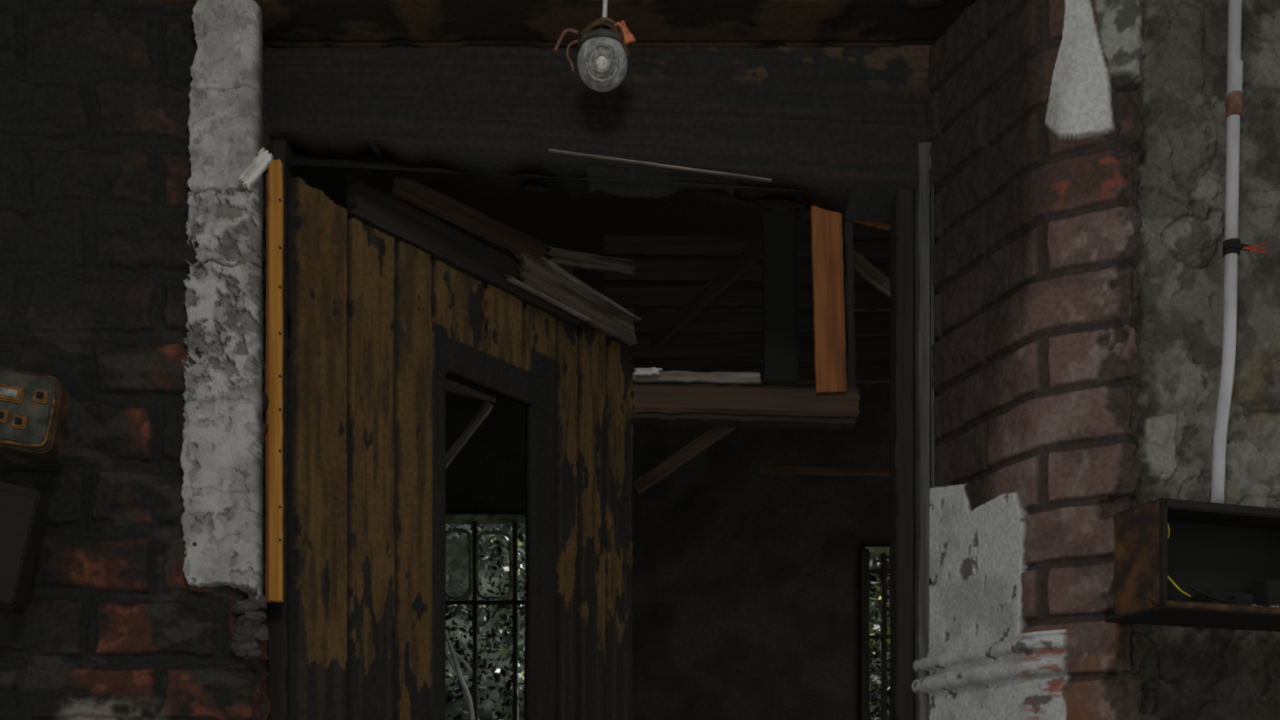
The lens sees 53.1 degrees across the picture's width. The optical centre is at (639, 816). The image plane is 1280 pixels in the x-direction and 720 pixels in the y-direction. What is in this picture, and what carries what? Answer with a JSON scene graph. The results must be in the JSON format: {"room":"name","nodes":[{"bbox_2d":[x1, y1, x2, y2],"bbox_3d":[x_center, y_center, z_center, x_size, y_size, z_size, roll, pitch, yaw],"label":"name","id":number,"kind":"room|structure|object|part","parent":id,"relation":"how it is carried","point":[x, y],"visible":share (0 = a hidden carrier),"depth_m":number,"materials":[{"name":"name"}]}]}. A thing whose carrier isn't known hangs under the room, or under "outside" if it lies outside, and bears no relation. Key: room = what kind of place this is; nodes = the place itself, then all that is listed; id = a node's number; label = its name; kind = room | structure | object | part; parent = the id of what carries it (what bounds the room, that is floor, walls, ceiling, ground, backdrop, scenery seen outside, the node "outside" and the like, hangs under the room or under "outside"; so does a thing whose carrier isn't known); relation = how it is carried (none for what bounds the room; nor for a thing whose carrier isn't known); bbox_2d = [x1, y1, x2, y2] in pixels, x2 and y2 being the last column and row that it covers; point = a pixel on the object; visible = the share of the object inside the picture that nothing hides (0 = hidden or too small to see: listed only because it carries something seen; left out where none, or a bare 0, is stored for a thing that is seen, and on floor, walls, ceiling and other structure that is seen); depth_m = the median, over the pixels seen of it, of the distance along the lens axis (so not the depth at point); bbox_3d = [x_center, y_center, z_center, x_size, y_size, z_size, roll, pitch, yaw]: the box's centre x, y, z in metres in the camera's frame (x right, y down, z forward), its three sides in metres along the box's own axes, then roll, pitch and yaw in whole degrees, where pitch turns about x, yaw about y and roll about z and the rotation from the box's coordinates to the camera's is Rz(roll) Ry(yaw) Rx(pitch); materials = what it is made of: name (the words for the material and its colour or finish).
{"room":"fire-damaged room","nodes":[
{"label":"fire-damaged room","id":0,"kind":"room"},
{"bbox_2d":[0,0,273,719],"bbox_3d":[-1.145,0.140,1.834,1.211,2.720,0.176,0,0,-13],"label":"wall","id":1,"kind":"structure","parent":0,"point":[95,164],"depth_m":1.88,"materials":[{"name":"brick"}]},
{"bbox_2d":[0,481,48,613],"bbox_3d":[-0.896,-0.394,1.774,0.129,0.218,0.062,0,0,-10],"label":"box","id":2,"kind":"object","parent":1,"relation":"attached to","point":[24,510],"visible":1,"depth_m":1.75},
{"bbox_2d":[0,366,70,462],"bbox_3d":[-0.883,-0.561,1.761,0.170,0.125,0.067,0,0,-10],"label":"meter box","id":3,"kind":"object","parent":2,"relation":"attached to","point":[34,406],"visible":1,"depth_m":1.75,"materials":[{"name":"metal"}]},
{"bbox_2d":[0,411,4,418],"bbox_3d":[-0.867,-0.543,1.735,0.010,0.010,0.010,8,-1,-10],"label":"socket","id":4,"kind":"object","parent":3,"relation":"attached to","point":[2,413],"depth_m":1.73,"materials":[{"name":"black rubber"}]},
{"bbox_2d":[13,417,22,425],"bbox_3d":[-0.844,-0.536,1.739,0.010,0.010,0.010,8,-1,-10],"label":"socket","id":5,"kind":"object","parent":3,"relation":"attached to","point":[17,420],"depth_m":1.74,"materials":[{"name":"black plastic"}]},
{"bbox_3d":[-0.878,-0.561,1.743,0.146,0.096,0.012,8,-1,-10],"label":"plate","id":6,"kind":"part","parent":3,"relation":"part of","materials":[{"name":"grey metal"}]},
{"bbox_2d":[35,391,44,399],"bbox_3d":[-0.817,-0.573,1.744,0.010,0.010,0.010,8,-1,-10],"label":"socket","id":7,"kind":"object","parent":3,"relation":"attached to","point":[39,394],"depth_m":1.74,"materials":[{"name":"black plastic"}]},
{"bbox_2d":[180,0,266,602],"bbox_3d":[-0.617,-0.761,1.916,0.112,0.887,0.117,0,0,0],"label":"plaster column","id":8,"kind":"object","parent":1,"relation":"attached to","point":[221,456],"visible":0.98,"depth_m":1.87,"materials":[{"name":"white paint"}]},
{"bbox_2d":[238,147,272,190],"bbox_3d":[-0.557,-0.938,1.855,0.048,0.059,0.010,0,0,0],"label":"wood","id":9,"kind":"object","parent":8,"relation":"attached to","point":[260,163],"visible":1,"depth_m":1.85,"materials":[{"name":"beige wood"}]},
{"bbox_2d":[265,158,283,603],"bbox_3d":[-0.561,-0.667,1.963,0.024,0.678,0.018,0,0,0],"label":"batten","id":10,"kind":"object","parent":8,"relation":"attached to","point":[274,177],"visible":1,"depth_m":1.96,"materials":[{"name":"orange wood"}]},
{"bbox_2d":[229,597,268,659],"bbox_3d":[-0.576,-0.278,1.897,0.056,0.092,0.041,0,0,0],"label":"rubble","id":11,"kind":"object","parent":1,"relation":"attached to","point":[250,631],"depth_m":1.88,"materials":[{"name":"grey stone"}]},
{"bbox_2d":[267,137,293,719],"bbox_3d":[-0.571,0.215,2.035,0.033,2.570,0.050,0,0,0],"label":"door frame","id":12,"kind":"structure","parent":1,"relation":"attached to","point":[277,642],"depth_m":2.01,"materials":[{"name":"brown wood"}]},
{"bbox_2d":[287,176,633,719],"bbox_3d":[-0.291,0.231,2.398,0.553,2.479,0.765,0,0,0],"label":"planks","id":13,"kind":"object","parent":1,"relation":"attached to","point":[378,323],"visible":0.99,"depth_m":2.23,"materials":[{"name":"paint"}]},
{"bbox_2d":[343,175,592,326],"bbox_3d":[-0.291,-1.018,2.337,0.042,0.065,0.619,0,0,35],"label":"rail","id":14,"kind":"object","parent":13,"relation":"attached to","point":[380,210],"depth_m":2.26,"materials":[{"name":"brown wood"}]},
{"bbox_3d":[-0.174,-0.999,2.475,0.010,0.008,0.259,0,-1,35],"label":"rail bottom edge","id":15,"kind":"part","parent":14,"relation":"part of","materials":[{"name":"grey wood"}]},
{"bbox_2d":[513,251,638,345],"bbox_3d":[-0.121,-1.033,2.568,0.014,0.068,0.391,0,-1,35],"label":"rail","id":16,"kind":"object","parent":14,"relation":"attached to","point":[606,317],"visible":0.96,"depth_m":2.55,"materials":[{"name":"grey wood"}]},
{"bbox_2d":[537,255,642,321],"bbox_3d":[-0.099,-1.066,2.597,0.018,0.024,0.333,0,0,35],"label":"rail","id":17,"kind":"object","parent":16,"relation":"on","point":[545,261],"visible":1,"depth_m":2.55,"materials":[{"name":"brown wood"}]},
{"bbox_2d":[262,44,933,222],"bbox_3d":[-0.067,-1.119,2.042,1.076,0.311,0.115,0,0,0],"label":"header","id":18,"kind":"object","parent":1,"relation":"attached to","point":[841,130],"depth_m":1.99,"materials":[{"name":"black wood"}]},
{"bbox_2d":[150,0,976,48],"bbox_3d":[-0.005,-1.200,0.514,3.590,0.006,3.028,0,0,0],"label":"ceiling","id":19,"kind":"structure","parent":0,"point":[286,24],"depth_m":1.93,"materials":[{"name":"paint"}]},
{"bbox_2d":[293,168,889,295],"bbox_3d":[0.000,-1.700,3.150,4.400,0.023,2.100,0,0,0],"label":"ceiling","id":20,"kind":"structure","parent":0,"point":[580,224],"depth_m":3.63,"materials":[{"name":"paint"}]},
{"bbox_2d":[553,0,635,92],"bbox_3d":[-0.065,-1.129,1.859,0.120,0.142,0.077,0,0,0],"label":"ceiling lamp","id":21,"kind":"object","parent":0,"point":[603,51],"depth_m":1.84,"materials":[{"name":"grey metal"}]},
{"bbox_2d":[388,177,890,495],"bbox_3d":[0.018,-1.060,2.799,1.163,0.614,0.940,0,0,6],"label":"framing","id":22,"kind":"structure","parent":0,"point":[718,276],"depth_m":2.99,"materials":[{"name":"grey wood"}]},
{"bbox_2d":[632,370,760,383],"bbox_3d":[0.109,-0.841,2.450,0.245,0.021,0.012,1,0,0],"label":"board","id":23,"kind":"object","parent":22,"relation":"attached to","point":[682,376],"visible":0.89,"depth_m":2.44,"materials":[{"name":"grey wood"}]},
{"bbox_2d":[632,367,662,375],"bbox_3d":[0.014,-0.841,2.420,0.057,0.014,0.010,0,0,0],"label":"chip","id":24,"kind":"object","parent":23,"relation":"on","point":[651,371],"visible":1,"depth_m":2.42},
{"bbox_2d":[761,210,799,386],"bbox_3d":[0.285,-1.051,2.600,0.072,0.345,0.030,-1,0,0],"label":"post","id":25,"kind":"object","parent":22,"relation":"attached to","point":[780,333],"visible":0.99,"depth_m":2.58,"materials":[{"name":"brown wood"}]},
{"bbox_2d":[445,307,890,719],"bbox_3d":[0.000,-0.100,4.200,4.400,3.200,0.016,0,0,0],"label":"wall","id":26,"kind":"structure","parent":0,"point":[745,581],"depth_m":4.20,"materials":[{"name":"dark plaster"}]},
{"bbox_2d":[445,513,525,719],"bbox_3d":[-0.500,-0.243,4.197,0.362,1.486,0.066,0,0,0],"label":"window","id":27,"kind":"structure","parent":26,"relation":"in","point":[463,518],"depth_m":4.19,"materials":[{"name":"paint"}]},
{"bbox_2d":[446,532,468,595],"bbox_3d":[-0.595,-0.822,4.170,0.086,0.220,0.001,0,0,0],"label":"pane","id":28,"kind":"object","parent":27,"relation":"attached to","point":[457,548],"depth_m":4.17,"materials":[{"name":"glass"}]},
{"bbox_3d":[-0.595,-0.822,4.170,0.098,0.232,0.012,0,0,0],"label":"pane","id":29,"kind":"part","parent":27,"relation":"part of","materials":[{"name":"glass"}]},
{"bbox_3d":[-0.541,-0.237,4.200,0.017,1.475,0.030,0,0,0],"label":"mullion","id":30,"kind":"part","parent":27,"relation":"part of","materials":[{"name":"black metal"}]},
{"bbox_3d":[-0.410,-0.237,4.200,0.017,1.475,0.030,0,0,0],"label":"mullion","id":31,"kind":"part","parent":27,"relation":"part of","materials":[{"name":"black metal"}]},
{"bbox_2d":[863,546,889,719],"bbox_3d":[0.897,-0.191,4.200,0.327,1.382,0.060,0,0,0],"label":"window","id":32,"kind":"structure","parent":26,"relation":"in","point":[877,550],"depth_m":4.19,"materials":[{"name":"paint"}]},
{"bbox_3d":[0.801,-0.185,4.200,0.017,1.370,0.030,0,0,0],"label":"mullion","id":33,"kind":"part","parent":32,"relation":"part of","materials":[{"name":"black metal"}]},
{"bbox_2d":[869,568,889,573],"bbox_3d":[0.897,-0.804,4.198,0.327,0.013,0.030,0,0,0],"label":"bar","id":34,"kind":"object","parent":26,"relation":"attached to","point":[871,571],"visible":0.21,"depth_m":4.18,"materials":[{"name":"black metal"}]},
{"bbox_2d":[869,634,890,639],"bbox_3d":[0.897,-0.589,4.198,0.327,0.013,0.030,0,0,0],"label":"bar","id":35,"kind":"object","parent":26,"relation":"attached to","point":[873,636],"visible":0.27,"depth_m":4.18,"materials":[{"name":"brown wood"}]},
{"bbox_3d":[0.897,0.500,4.200,0.327,0.052,0.120,0,0,0],"label":"sill","id":36,"kind":"structure","parent":26,"relation":"attached to","visible":0},
{"bbox_2d":[858,549,870,719],"bbox_3d":[0.734,-0.185,4.200,0.033,1.370,0.060,0,0,0],"label":"frame","id":37,"kind":"object","parent":36,"relation":"on","point":[864,564],"visible":1,"depth_m":4.17,"materials":[{"name":"brown wood"}]},
{"bbox_2d":[911,0,1144,719],"bbox_3d":[0.531,0.140,1.837,0.162,2.720,0.405,0,0,-43],"label":"brick pillar","id":38,"kind":"structure","parent":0,"point":[1034,117],"depth_m":1.75,"materials":[{"name":"brown brick"}]},
{"bbox_2d":[1104,497,1279,631],"bbox_3d":[0.763,-0.320,1.638,0.349,0.141,0.119,0,0,-18],"label":"electrical box","id":39,"kind":"object","parent":38,"relation":"attached to","point":[1178,562],"visible":1,"depth_m":1.65,"materials":[{"name":"brown metal"}]},
{"bbox_2d":[1244,604,1279,607],"bbox_3d":[0.784,-0.259,1.603,0.064,0.014,0.028,0,0,0],"label":"crumbs","id":40,"kind":"object","parent":39,"relation":"on","point":[1276,606],"visible":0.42,"depth_m":1.59,"materials":[{"name":"grey"}]},
{"bbox_2d":[1131,0,1279,719],"bbox_3d":[1.204,0.140,1.861,1.126,2.720,0.036,0,0,-14],"label":"wall","id":41,"kind":"structure","parent":0,"point":[1184,673],"depth_m":1.76,"materials":[{"name":"stone"},{"name":"plaster"}]},
{"bbox_2d":[1208,0,1268,503],"bbox_3d":[0.796,-0.791,1.727,0.089,0.768,0.044,0,0,-21],"label":"conduit pipe","id":42,"kind":"object","parent":41,"relation":"attached to","point":[1232,246],"visible":0.99,"depth_m":1.73,"materials":[{"name":"white plastic"}]},
{"bbox_3d":[0.000,1.500,1.350,4.400,0.017,5.700,0,0,0],"label":"floor","id":43,"kind":"structure","parent":0,"visible":0},
{"bbox_2d":[445,632,518,719],"bbox_3d":[-0.495,0.296,4.265,0.103,2.351,0.402,0,0,31],"label":"dead branch","id":44,"kind":"object","parent":43,"relation":"on","point":[455,666],"visible":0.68,"depth_m":4.12,"materials":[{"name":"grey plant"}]},
{"bbox_3d":[-0.583,0.428,4.120,0.118,2.088,0.022,0,0,0],"label":"stem","id":45,"kind":"part","parent":44,"relation":"part of","materials":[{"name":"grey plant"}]},
{"bbox_3d":[1.335,-0.100,2.120,1.730,3.200,0.015,0,0,0],"label":"wall","id":46,"kind":"structure","parent":0,"visible":0},
{"bbox_2d":[548,148,771,182],"bbox_3d":[0.031,-1.001,1.968,0.343,0.049,0.006,0,0,0],"label":"batten","id":47,"kind":"object","parent":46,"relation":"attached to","point":[708,171],"visible":1,"depth_m":1.97,"materials":[{"name":"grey wood"}]},
{"bbox_2d":[631,383,860,422],"bbox_3d":[0.172,-0.677,2.100,0.372,0.053,0.045,0,0,0],"label":"transom beam","id":48,"kind":"object","parent":46,"relation":"attached to","point":[670,399],"visible":0.94,"depth_m":2.08,"materials":[{"name":"brown wood"}]},
{"bbox_2d":[631,411,855,431],"bbox_3d":[0.168,-0.652,2.110,0.366,0.015,0.040,2,0,0],"label":"transom beam lower lip","id":49,"kind":"object","parent":48,"relation":"attached to","point":[651,419],"depth_m":2.10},
{"bbox_2d":[810,204,846,394],"bbox_3d":[0.305,-0.856,2.075,0.050,0.342,0.018,-2,0,0],"label":"post","id":50,"kind":"object","parent":48,"relation":"on","point":[826,226],"depth_m":2.07,"materials":[{"name":"brown wood"}]},
{"bbox_2d":[842,220,856,387],"bbox_3d":[0.343,-0.856,2.100,0.017,0.346,0.030,-1,0,0],"label":"post","id":51,"kind":"object","parent":48,"relation":"on","point":[847,225],"depth_m":2.09,"materials":[{"name":"black wood"}]},
{"bbox_2d":[888,142,932,719],"bbox_3d":[0.426,0.230,2.018,0.053,2.540,0.085,0,0,0],"label":"door frame","id":52,"kind":"structure","parent":46,"relation":"attached to","point":[902,701],"depth_m":2.00,"materials":[{"name":"brown wood"}]},
{"bbox_2d":[929,168,935,585],"bbox_3d":[0.451,0.250,1.985,0.011,2.500,0.020,0,0,0],"label":"bead","id":53,"kind":"object","parent":46,"relation":"attached to","point":[932,442],"visible":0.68,"depth_m":1.98,"materials":[{"name":"grey paint"}]},
{"bbox_3d":[-0.680,-0.238,4.200,0.033,1.475,0.060,0,0,0],"label":"frame","id":54,"kind":"object","parent":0,"visible":0},
{"bbox_2d":[445,600,525,604],"bbox_3d":[-0.500,-0.702,4.198,0.362,0.013,0.030,0,0,0],"label":"bar","id":55,"kind":"object","parent":54,"relation":"attached to","point":[447,602],"visible":0.68,"depth_m":4.18,"materials":[{"name":"black metal"}]},
{"bbox_2d":[475,530,512,599],"bbox_3d":[-0.475,-0.818,4.170,0.122,0.224,0.012,0,0,0],"label":"rim","id":56,"kind":"object","parent":55,"relation":"attached to","point":[486,532],"visible":1,"depth_m":4.17,"materials":[{"name":"paint"}]},
{"label":"outside","id":57,"kind":"structure","parent":0,"visible":0},
{"bbox_3d":[0.500,1.505,5.350,9.000,0.022,2.300,0,0,0],"label":"ground","id":58,"kind":"structure","parent":57,"visible":0},
{"bbox_2d":[445,524,890,719],"bbox_3d":[0.500,-0.700,6.298,9.000,4.600,0.323,0,0,0],"label":"foliage","id":59,"kind":"object","parent":58,"relation":"on","point":[487,704],"visible":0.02,"depth_m":6.35,"materials":[{"name":"green plant"}]},
{"bbox_2d":[445,524,890,719],"bbox_3d":[0.501,-0.001,5.325,4.245,3.045,1.195,0,0,0],"label":"window glass","id":60,"kind":"object","parent":58,"relation":"on","point":[460,647],"visible":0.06,"depth_m":5.26,"materials":[{"name":"clear glass"}]},
{"bbox_2d":[869,555,890,719],"bbox_3d":[1.151,0.196,4.576,0.743,2.635,0.299,0,0,0],"label":"ivy plant","id":61,"kind":"object","parent":58,"relation":"on","point":[872,562],"visible":0.04,"depth_m":4.58,"materials":[{"name":"green plant"}]}
]}

